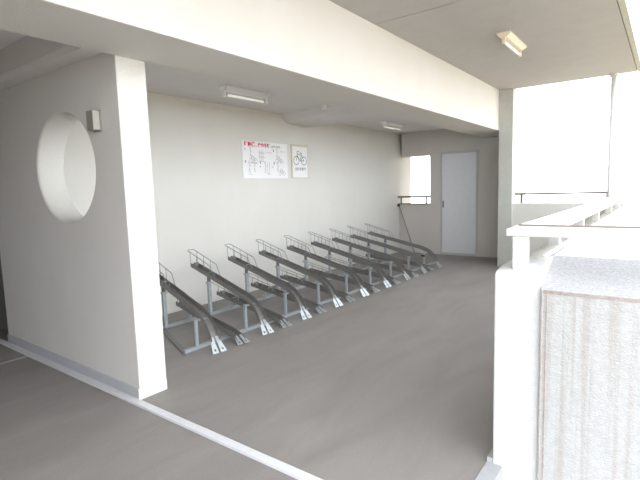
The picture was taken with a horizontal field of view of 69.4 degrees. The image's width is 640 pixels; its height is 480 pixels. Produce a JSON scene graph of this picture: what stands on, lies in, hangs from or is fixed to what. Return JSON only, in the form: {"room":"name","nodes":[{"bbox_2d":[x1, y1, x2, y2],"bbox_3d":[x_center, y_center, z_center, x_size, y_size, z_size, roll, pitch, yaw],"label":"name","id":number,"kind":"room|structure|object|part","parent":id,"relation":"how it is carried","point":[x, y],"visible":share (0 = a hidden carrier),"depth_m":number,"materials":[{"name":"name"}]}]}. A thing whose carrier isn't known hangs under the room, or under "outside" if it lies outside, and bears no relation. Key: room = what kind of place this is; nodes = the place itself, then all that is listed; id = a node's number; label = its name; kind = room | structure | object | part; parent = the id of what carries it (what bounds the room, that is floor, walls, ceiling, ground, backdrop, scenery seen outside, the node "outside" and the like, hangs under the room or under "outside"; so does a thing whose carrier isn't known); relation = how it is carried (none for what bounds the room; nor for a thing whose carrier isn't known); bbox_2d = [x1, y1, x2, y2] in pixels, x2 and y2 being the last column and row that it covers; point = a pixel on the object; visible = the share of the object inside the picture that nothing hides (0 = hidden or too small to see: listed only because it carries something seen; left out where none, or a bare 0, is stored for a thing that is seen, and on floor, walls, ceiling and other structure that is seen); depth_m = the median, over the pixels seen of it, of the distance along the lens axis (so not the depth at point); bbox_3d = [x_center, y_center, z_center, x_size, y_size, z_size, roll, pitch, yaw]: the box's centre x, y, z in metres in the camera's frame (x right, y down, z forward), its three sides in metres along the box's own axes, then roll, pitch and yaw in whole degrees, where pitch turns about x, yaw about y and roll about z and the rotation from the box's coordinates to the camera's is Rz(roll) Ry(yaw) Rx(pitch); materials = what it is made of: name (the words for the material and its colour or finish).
{"room":"bicycle parking area","nodes":[
{"label":"bicycle parking area","id":0,"kind":"room"},
{"bbox_2d":[0,36,100,91],"bbox_3d":[-3.031,-1.408,4.111,4.114,0.195,0.192,3,8,37],"label":"beam","id":1,"kind":"structure","parent":0,"point":[28,58],"depth_m":3.34,"materials":[{"name":"paint"}]},
{"bbox_2d":[0,52,142,387],"bbox_3d":[-2.146,-0.217,3.856,2.294,2.560,0.213,3,8,37],"label":"wall","id":2,"kind":"structure","parent":0,"point":[66,273],"depth_m":3.68,"materials":[{"name":"grey paint"}]},
{"bbox_2d":[7,334,139,398],"bbox_3d":[-2.176,1.025,3.901,2.294,0.085,0.012,3,8,37],"label":"baseboard","id":3,"kind":"structure","parent":2,"relation":"attached to","point":[132,390],"depth_m":3.72,"materials":[{"name":"paint"}]},
{"bbox_2d":[86,110,102,131],"bbox_3d":[-1.543,-0.813,3.150,0.100,0.142,0.060,3,8,37],"label":"wall box","id":4,"kind":"object","parent":2,"relation":"attached to","point":[93,117],"visible":1,"depth_m":3.13,"materials":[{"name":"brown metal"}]},
{"bbox_3d":[-1.511,-0.810,3.120,0.003,0.122,0.042,3,8,37],"label":"panel","id":5,"kind":"part","parent":4,"relation":"part of","materials":[{"name":"beige plastic"}]},
{"bbox_3d":[-1.528,-0.815,3.169,0.100,0.142,0.012,3,8,37],"label":"plate","id":6,"kind":"part","parent":4,"relation":"part of","materials":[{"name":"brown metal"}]},
{"bbox_2d":[115,56,165,388],"bbox_3d":[-1.224,-0.078,3.179,0.003,2.256,0.211,3,8,37],"label":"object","id":7,"kind":"structure","parent":2,"relation":"attached to","point":[130,73],"depth_m":3.17,"materials":[{"name":"white paint"}]},
{"bbox_2d":[138,379,166,399],"bbox_3d":[-1.192,1.066,3.297,0.008,0.075,0.225,3,8,37],"label":"baseboard","id":8,"kind":"structure","parent":2,"relation":"attached to","point":[155,388],"depth_m":3.29,"materials":[{"name":"white paint"}]},
{"bbox_2d":[0,30,442,133],"bbox_3d":[-1.492,-1.875,6.137,4.114,0.200,11.150,3,8,37],"label":"ceiling","id":9,"kind":"structure","parent":0,"point":[160,79],"depth_m":5.39,"materials":[{"name":"paint"}]},
{"bbox_2d":[218,84,270,104],"bbox_3d":[-0.841,-1.637,5.230,0.140,0.115,0.700,3,8,37],"label":"ceiling light","id":10,"kind":"object","parent":9,"relation":"attached to","point":[225,88],"visible":1,"depth_m":5.15,"materials":[{"name":"metal"}]},
{"bbox_2d":[379,121,404,130],"bbox_3d":[1.297,-2.033,8.263,0.140,0.115,0.700,3,8,37],"label":"ceiling light","id":11,"kind":"object","parent":9,"relation":"attached to","point":[383,123],"visible":1,"depth_m":8.18,"materials":[{"name":"plastic"}]},
{"bbox_2d":[64,97,410,315],"bbox_3d":[-0.387,-0.673,7.543,0.300,2.560,7.845,3,8,37],"label":"wall","id":12,"kind":"structure","parent":0,"point":[204,203],"depth_m":6.42,"materials":[{"name":"paint"}]},
{"bbox_2d":[241,140,287,177],"bbox_3d":[-0.784,-1.158,6.718,0.014,0.515,0.937,3,8,37],"label":"board","id":13,"kind":"object","parent":12,"relation":"attached to","point":[259,159],"visible":1,"depth_m":6.68,"materials":[{"name":"white paper"}]},
{"bbox_2d":[147,92,397,135],"bbox_3d":[-0.483,-1.878,7.071,0.012,0.057,7.232,3,8,37],"label":"trim","id":14,"kind":"structure","parent":12,"relation":"attached to","point":[149,94],"depth_m":6.15,"materials":[{"name":"paint"}]},
{"bbox_2d":[290,144,308,177],"bbox_3d":[-0.320,-1.244,7.327,0.018,0.525,0.413,3,8,37],"label":"bicycle sign","id":15,"kind":"object","parent":12,"relation":"attached to","point":[299,153],"visible":1,"depth_m":7.30,"materials":[{"name":"grey paper"}]},
{"bbox_2d":[0,252,499,479],"bbox_3d":[-0.439,0.939,5.746,6.500,0.250,11.200,3,8,37],"label":"floor","id":16,"kind":"structure","parent":0,"point":[395,382],"depth_m":3.18,"materials":[{"name":"grey concrete"}]},
{"bbox_2d":[0,338,322,479],"bbox_3d":[-1.810,1.084,3.588,5.700,0.014,0.059,3,8,37],"label":"trim","id":17,"kind":"structure","parent":16,"relation":"on","point":[294,472],"depth_m":2.87,"materials":[{"name":"paint"}]},
{"bbox_2d":[163,328,184,352],"bbox_3d":[-1.437,0.973,4.507,0.051,0.012,0.851,-5,7,-31],"label":"bar","id":18,"kind":"object","parent":16,"relation":"on","point":[166,332],"visible":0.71,"depth_m":4.46,"materials":[{"name":"metal"}]},
{"bbox_2d":[176,299,250,344],"bbox_3d":[-1.188,0.776,4.817,0.140,0.316,1.378,-8,9,-43],"label":"bicycle rack","id":19,"kind":"object","parent":16,"relation":"on","point":[222,326],"visible":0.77,"depth_m":4.56,"materials":[{"name":"metal"}]},
{"bbox_2d":[213,281,292,327],"bbox_3d":[-0.824,0.712,5.303,0.140,0.316,1.378,-8,9,-44],"label":"bicycle rack","id":20,"kind":"object","parent":16,"relation":"on","point":[274,316],"visible":0.83,"depth_m":5.32,"materials":[{"name":"metal"}]},
{"bbox_2d":[163,261,389,328],"bbox_3d":[-0.157,0.667,6.882,0.044,0.028,5.500,3,8,37],"label":"rail","id":21,"kind":"object","parent":16,"relation":"on","point":[364,268],"visible":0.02,"depth_m":5.61,"materials":[{"name":"metal"}]},
{"bbox_2d":[249,273,327,313],"bbox_3d":[-0.464,0.648,5.786,1.378,0.316,0.140,4,9,43],"label":"bicycle rack","id":22,"kind":"object","parent":16,"relation":"on","point":[261,286],"visible":0.9,"depth_m":5.85,"materials":[{"name":"metal"}]},
{"bbox_2d":[182,262,434,353],"bbox_3d":[0.448,0.710,6.324,0.044,0.028,5.552,3,8,37],"label":"rail","id":23,"kind":"object","parent":16,"relation":"on","point":[191,349],"visible":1,"depth_m":5.00,"materials":[{"name":"metal"}]},
{"bbox_2d":[158,262,226,353],"bbox_3d":[-1.417,0.590,4.611,0.166,0.743,1.494,-7,8,-42],"label":"bicycle rack","id":24,"kind":"object","parent":23,"relation":"on","point":[166,285],"visible":0.78,"depth_m":4.38,"materials":[{"name":"metal"}]},
{"bbox_3d":[-1.630,0.732,4.852,0.036,0.372,0.040,-7,8,-42],"label":"post","id":25,"kind":"part","parent":24,"relation":"part of","materials":[{"name":"metal"}]},
{"bbox_3d":[-1.135,0.851,4.240,0.028,0.239,0.028,-7,8,-42],"label":"post","id":26,"kind":"part","parent":24,"relation":"part of","materials":[{"name":"metal"}]},
{"bbox_2d":[187,249,273,334],"bbox_3d":[-1.054,0.526,5.096,0.166,0.743,1.494,-8,9,-44],"label":"bicycle rack","id":27,"kind":"object","parent":23,"relation":"on","point":[250,299],"visible":0.99,"depth_m":4.99,"materials":[{"name":"metal"}]},
{"bbox_3d":[-1.272,0.668,5.332,0.036,0.372,0.040,-8,9,-44],"label":"post","id":28,"kind":"part","parent":27,"relation":"part of","materials":[{"name":"metal"}]},
{"bbox_3d":[-0.763,0.786,4.732,0.028,0.239,0.028,-8,9,-44],"label":"post","id":29,"kind":"part","parent":27,"relation":"part of","materials":[{"name":"metal"}]},
{"bbox_2d":[225,244,311,319],"bbox_3d":[-0.691,0.462,5.581,1.494,0.743,0.166,4,9,44],"label":"bicycle rack","id":30,"kind":"object","parent":23,"relation":"on","point":[289,288],"visible":0.96,"depth_m":5.48,"materials":[{"name":"metal"}]},
{"bbox_3d":[-0.914,0.605,5.812,0.040,0.372,0.036,4,9,44],"label":"post","id":31,"kind":"part","parent":30,"relation":"part of","materials":[{"name":"metal"}]},
{"bbox_3d":[-0.391,0.721,5.223,0.028,0.239,0.028,4,9,44],"label":"post","id":32,"kind":"part","parent":30,"relation":"part of","materials":[{"name":"metal"}]},
{"bbox_2d":[256,239,342,306],"bbox_3d":[-0.334,0.399,6.058,1.494,0.743,0.166,4,8,42],"label":"bicycle rack","id":33,"kind":"object","parent":23,"relation":"on","point":[327,284],"visible":0.96,"depth_m":5.97,"materials":[{"name":"metal"}]},
{"bbox_3d":[-0.565,0.543,6.281,0.040,0.372,0.036,4,8,42],"label":"post","id":34,"kind":"part","parent":33,"relation":"part of","materials":[{"name":"metal"}]},
{"bbox_3d":[-0.020,0.656,5.712,0.028,0.239,0.028,4,8,42],"label":"post","id":35,"kind":"part","parent":33,"relation":"part of","materials":[{"name":"metal"}]},
{"bbox_2d":[284,235,368,296],"bbox_3d":[0.033,0.335,6.546,1.494,0.743,0.166,4,8,41],"label":"bicycle rack","id":36,"kind":"object","parent":23,"relation":"on","point":[350,272],"visible":0.94,"depth_m":6.45,"materials":[{"name":"metal"}]},
{"bbox_3d":[-0.202,0.480,6.764,0.040,0.372,0.036,4,8,41],"label":"post","id":37,"kind":"part","parent":36,"relation":"part of","materials":[{"name":"metal"}]},
{"bbox_3d":[0.354,0.591,6.205,0.028,0.239,0.028,4,8,41],"label":"post","id":38,"kind":"part","parent":36,"relation":"part of","materials":[{"name":"metal"}]},
{"bbox_2d":[329,229,410,279],"bbox_3d":[0.759,0.208,7.510,1.494,0.743,0.166,3,8,38],"label":"bicycle rack","id":39,"kind":"object","parent":23,"relation":"on","point":[396,261],"visible":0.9,"depth_m":7.45,"materials":[{"name":"metal"}]},
{"bbox_3d":[0.513,0.354,7.715,0.040,0.372,0.036,3,8,38],"label":"post","id":40,"kind":"part","parent":39,"relation":"part of","materials":[{"name":"metal"}]},
{"bbox_3d":[1.099,0.461,7.186,0.028,0.239,0.028,3,8,38],"label":"post","id":41,"kind":"part","parent":39,"relation":"part of","materials":[{"name":"metal"}]},
{"bbox_2d":[347,226,426,272],"bbox_3d":[1.116,0.145,7.983,1.494,0.743,0.166,3,8,36],"label":"bicycle rack","id":42,"kind":"object","parent":23,"relation":"on","point":[415,257],"visible":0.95,"depth_m":7.93,"materials":[{"name":"metal"}]},
{"bbox_3d":[1.470,0.397,7.673,0.028,0.239,0.028,3,8,36],"label":"post","id":43,"kind":"part","parent":42,"relation":"part of","materials":[{"name":"metal"}]},
{"bbox_2d":[365,223,441,267],"bbox_3d":[1.466,0.084,8.443,1.494,0.743,0.230,3,8,35],"label":"bicycle rack","id":44,"kind":"object","parent":23,"relation":"on","point":[384,237],"visible":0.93,"depth_m":8.40,"materials":[{"name":"metal"}]},
{"bbox_2d":[280,267,355,302],"bbox_3d":[-0.101,0.584,6.270,1.378,0.316,0.140,4,8,42],"label":"bicycle rack","id":45,"kind":"object","parent":16,"relation":"on","point":[293,280],"visible":0.85,"depth_m":6.33,"materials":[{"name":"metal"}]},
{"bbox_2d":[302,261,379,292],"bbox_3d":[0.265,0.520,6.756,1.378,0.316,0.140,4,8,41],"label":"bicycle rack","id":46,"kind":"object","parent":16,"relation":"on","point":[371,287],"visible":0.81,"depth_m":6.74,"materials":[{"name":"metal"}]},
{"bbox_2d":[308,232,390,287],"bbox_3d":[0.397,0.271,7.029,1.494,0.743,0.166,3,8,40],"label":"bicycle rack","id":47,"kind":"object","parent":16,"relation":"on","point":[371,264],"visible":0.94,"depth_m":6.97,"materials":[{"name":"metal"}]},
{"bbox_3d":[0.156,0.417,7.241,0.040,0.372,0.036,3,8,40],"label":"post","id":48,"kind":"part","parent":47,"relation":"part of","materials":[{"name":"metal"}]},
{"bbox_3d":[0.726,0.526,6.696,0.028,0.239,0.028,3,8,40],"label":"post","id":49,"kind":"part","parent":47,"relation":"part of","materials":[{"name":"metal"}]},
{"bbox_2d":[325,256,400,283],"bbox_3d":[0.628,0.456,7.240,1.378,0.316,0.140,3,8,39],"label":"bicycle rack","id":50,"kind":"object","parent":16,"relation":"on","point":[360,271],"visible":0.72,"depth_m":7.15,"materials":[{"name":"metal"}]},
{"bbox_2d":[348,252,418,276],"bbox_3d":[0.989,0.393,7.719,1.378,0.316,0.140,3,8,37],"label":"bicycle rack","id":51,"kind":"object","parent":16,"relation":"on","point":[409,272],"visible":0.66,"depth_m":7.61,"materials":[{"name":"metal"}]},
{"bbox_2d":[366,252,434,270],"bbox_3d":[1.352,0.329,8.200,1.378,0.316,0.140,3,8,35],"label":"bicycle rack","id":52,"kind":"object","parent":16,"relation":"on","point":[428,267],"visible":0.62,"depth_m":8.10,"materials":[{"name":"metal"}]},
{"bbox_2d":[399,207,414,252],"bbox_3d":[1.884,-0.230,10.013,0.385,0.999,0.019,4,8,41],"label":"leaning pole","id":53,"kind":"object","parent":16,"relation":"on","point":[399,207],"visible":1,"depth_m":10.01,"materials":[{"name":"black metal"}]},
{"bbox_2d":[493,256,552,479],"bbox_3d":[1.043,0.911,2.382,0.215,1.650,0.280,3,8,37],"label":"wall pier","id":54,"kind":"object","parent":16,"relation":"on","point":[517,308],"visible":0.85,"depth_m":2.24,"materials":[{"name":"paint"}]},
{"bbox_2d":[475,448,501,479],"bbox_3d":[1.542,1.141,3.226,0.077,0.280,9.530,3,8,37],"label":"baseboard","id":55,"kind":"structure","parent":54,"relation":"attached to","point":[490,471],"depth_m":2.30,"materials":[{"name":"paint"}]},
{"bbox_2d":[506,195,639,268],"bbox_3d":[3.556,-0.215,3.933,2.232,0.230,5.950,3,8,37],"label":"railing","id":56,"kind":"object","parent":54,"relation":"on","point":[556,226],"visible":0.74,"depth_m":2.20,"materials":[{"name":"white concrete"}]},
{"bbox_3d":[0.967,0.058,2.222,0.064,0.160,0.055,3,8,37],"label":"post","id":57,"kind":"part","parent":56,"relation":"part of","materials":[{"name":"white metal"}]},
{"bbox_3d":[1.461,-0.029,2.877,0.064,0.160,0.065,3,8,37],"label":"post","id":58,"kind":"part","parent":56,"relation":"part of","materials":[{"name":"white metal"}]},
{"bbox_3d":[2.790,-0.352,4.608,0.187,0.035,5.768,3,8,37],"label":"handrail","id":59,"kind":"part","parent":56,"relation":"part of","materials":[{"name":"white metal"}]},
{"bbox_3d":[1.832,0.000,1.627,2.215,0.035,0.178,3,8,37],"label":"handrail","id":60,"kind":"part","parent":56,"relation":"part of","materials":[{"name":"white metal"}]},
{"bbox_3d":[2.066,-0.134,3.679,0.064,0.160,0.065,3,8,37],"label":"post","id":61,"kind":"part","parent":56,"relation":"part of","materials":[{"name":"white concrete"}]},
{"bbox_3d":[2.671,-0.240,4.481,0.064,0.160,0.065,3,8,37],"label":"post","id":62,"kind":"part","parent":56,"relation":"part of","materials":[{"name":"white concrete"}]},
{"bbox_3d":[3.432,-0.373,5.489,0.064,0.160,0.065,3,8,37],"label":"post","id":63,"kind":"part","parent":56,"relation":"part of","materials":[{"name":"white metal"}]},
{"bbox_3d":[4.121,-0.494,6.402,0.064,0.160,0.065,3,8,37],"label":"post","id":64,"kind":"part","parent":56,"relation":"part of","materials":[{"name":"white metal"}]},
{"bbox_2d":[0,0,499,137],"bbox_3d":[0.195,-1.833,4.484,0.567,0.862,10.537,3,8,37],"label":"ceiling beam","id":65,"kind":"structure","parent":0,"point":[320,50],"depth_m":3.51,"materials":[{"name":"paint"}]},
{"bbox_2d":[281,105,388,127],"bbox_3d":[0.329,-1.810,6.655,1.814,0.150,0.660,3,8,37],"label":"cross beam","id":66,"kind":"structure","parent":0,"point":[335,114],"depth_m":6.66,"materials":[{"name":"paint"}]},
{"bbox_2d":[401,131,429,157],"bbox_3d":[2.071,-2.041,9.875,0.730,0.494,0.285,3,8,37],"label":"lintel","id":67,"kind":"object","parent":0,"point":[414,144],"visible":0.89,"depth_m":9.74,"materials":[{"name":"paint"}]},
{"bbox_2d":[430,129,498,257],"bbox_3d":[3.035,-0.962,9.249,1.651,2.560,0.250,3,8,37],"label":"wall","id":68,"kind":"structure","parent":0,"point":[441,140],"depth_m":9.05,"materials":[{"name":"paint"}]},
{"bbox_2d":[397,196,429,206],"bbox_3d":[1.991,-0.828,9.852,0.730,0.225,0.068,3,8,37],"label":"railing","id":69,"kind":"object","parent":68,"relation":"attached to","point":[401,197],"visible":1,"depth_m":9.89,"materials":[{"name":"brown metal"}]},
{"bbox_3d":[1.997,-0.924,9.853,0.730,0.035,0.040,3,8,37],"label":"rail","id":70,"kind":"part","parent":69,"relation":"part of","materials":[{"name":"white metal"}]},
{"bbox_3d":[2.002,-0.775,9.871,0.730,0.021,0.030,3,8,37],"label":"rail","id":71,"kind":"part","parent":69,"relation":"part of","materials":[{"name":"white metal"}]},
{"bbox_2d":[399,204,429,252],"bbox_3d":[2.110,-0.260,10.050,0.730,1.045,0.235,3,8,37],"label":"wall","id":72,"kind":"structure","parent":68,"relation":"attached to","point":[416,217],"depth_m":9.94,"materials":[{"name":"paint"}]},
{"bbox_2d":[440,150,477,256],"bbox_3d":[2.794,-0.726,9.304,0.770,2.094,0.042,3,8,37],"label":"door","id":73,"kind":"structure","parent":68,"relation":"in","point":[459,170],"depth_m":9.29,"materials":[{"name":"paint"}]},
{"bbox_2d":[329,0,636,89],"bbox_3d":[0.919,-2.067,3.379,1.894,0.200,9.700,3,8,37],"label":"ceiling","id":74,"kind":"structure","parent":0,"point":[565,40],"depth_m":4.83,"materials":[{"name":"paint"}]},
{"bbox_2d":[496,30,526,56],"bbox_3d":[2.097,-2.125,5.040,0.140,0.115,0.700,3,8,37],"label":"ceiling light","id":75,"kind":"object","parent":74,"relation":"attached to","point":[509,38],"visible":1,"depth_m":4.93,"materials":[{"name":"plastic"}]},
{"bbox_2d":[607,73,618,197],"bbox_3d":[4.352,-0.958,6.925,0.116,2.979,0.116,3,8,37],"label":"downpipe","id":76,"kind":"object","parent":74,"relation":"attached to","point":[613,76],"visible":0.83,"depth_m":6.83,"materials":[{"name":"white metal"}]},
{"bbox_2d":[497,88,527,266],"bbox_3d":[3.417,-1.068,8.188,0.221,2.979,0.956,3,8,37],"label":"column","id":77,"kind":"structure","parent":0,"point":[512,103],"depth_m":7.85,"materials":[{"name":"paint"}]},
{"bbox_2d":[512,202,627,259],"bbox_3d":[3.981,-0.059,7.475,1.618,1.095,0.150,3,8,37],"label":"wall","id":78,"kind":"structure","parent":0,"point":[522,212],"depth_m":7.64,"materials":[{"name":"white paint"}]},
{"bbox_2d":[515,192,606,202],"bbox_3d":[3.868,-0.683,7.446,1.375,0.168,0.040,3,8,37],"label":"railing","id":79,"kind":"object","parent":78,"relation":"on","point":[521,194],"visible":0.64,"depth_m":7.42,"materials":[{"name":"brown metal"}]},
{"bbox_3d":[3.866,-0.753,7.439,1.375,0.028,0.040,3,8,37],"label":"handrail","id":80,"kind":"part","parent":79,"relation":"part of","materials":[{"name":"white metal"}]},
{"bbox_2d":[529,205,626,257],"bbox_3d":[2.817,0.597,4.762,0.180,1.650,5.690,3,8,37],"label":"wall","id":81,"kind":"structure","parent":0,"point":[617,217],"depth_m":4.28,"materials":[{"name":"white paint"}]},
{"bbox_2d":[537,242,639,479],"bbox_3d":[2.118,0.923,1.931,2.045,1.660,0.890,3,8,37],"label":"parapet","id":82,"kind":"object","parent":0,"point":[592,409],"visible":1,"depth_m":2.05,"materials":[{"name":"concrete"}]},
{"bbox_2d":[537,290,639,479],"bbox_3d":[1.852,1.032,1.582,2.043,1.534,0.006,3,8,37],"label":"trim","id":83,"kind":"structure","parent":82,"relation":"attached to","point":[546,292],"depth_m":2.11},
{"bbox_2d":[617,0,639,70],"bbox_3d":[1.700,-2.054,2.792,0.060,0.264,9.700,3,8,37],"label":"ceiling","id":84,"kind":"structure","parent":0,"point":[627,9],"depth_m":4.90,"materials":[{"name":"paint"}]},
{"bbox_3d":[-3.730,-0.313,5.169,1.820,2.560,0.100,3,8,37],"label":"wall","id":85,"kind":"structure","parent":0,"visible":0},
{"bbox_2d":[0,257,7,330],"bbox_3d":[-3.515,-0.123,4.943,1.150,2.180,0.040,3,8,37],"label":"door","id":86,"kind":"structure","parent":85,"relation":"in","point":[3,315],"depth_m":4.92,"materials":[{"name":"grey paint"}]},
{"label":"outside","id":87,"kind":"structure","parent":0,"visible":0},
{"bbox_2d":[626,240,639,243],"bbox_3d":[0.163,5.435,0.595,120.000,0.100,120.000,3,8,37],"label":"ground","id":88,"kind":"structure","parent":87,"point":[627,241],"depth_m":40.49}
]}

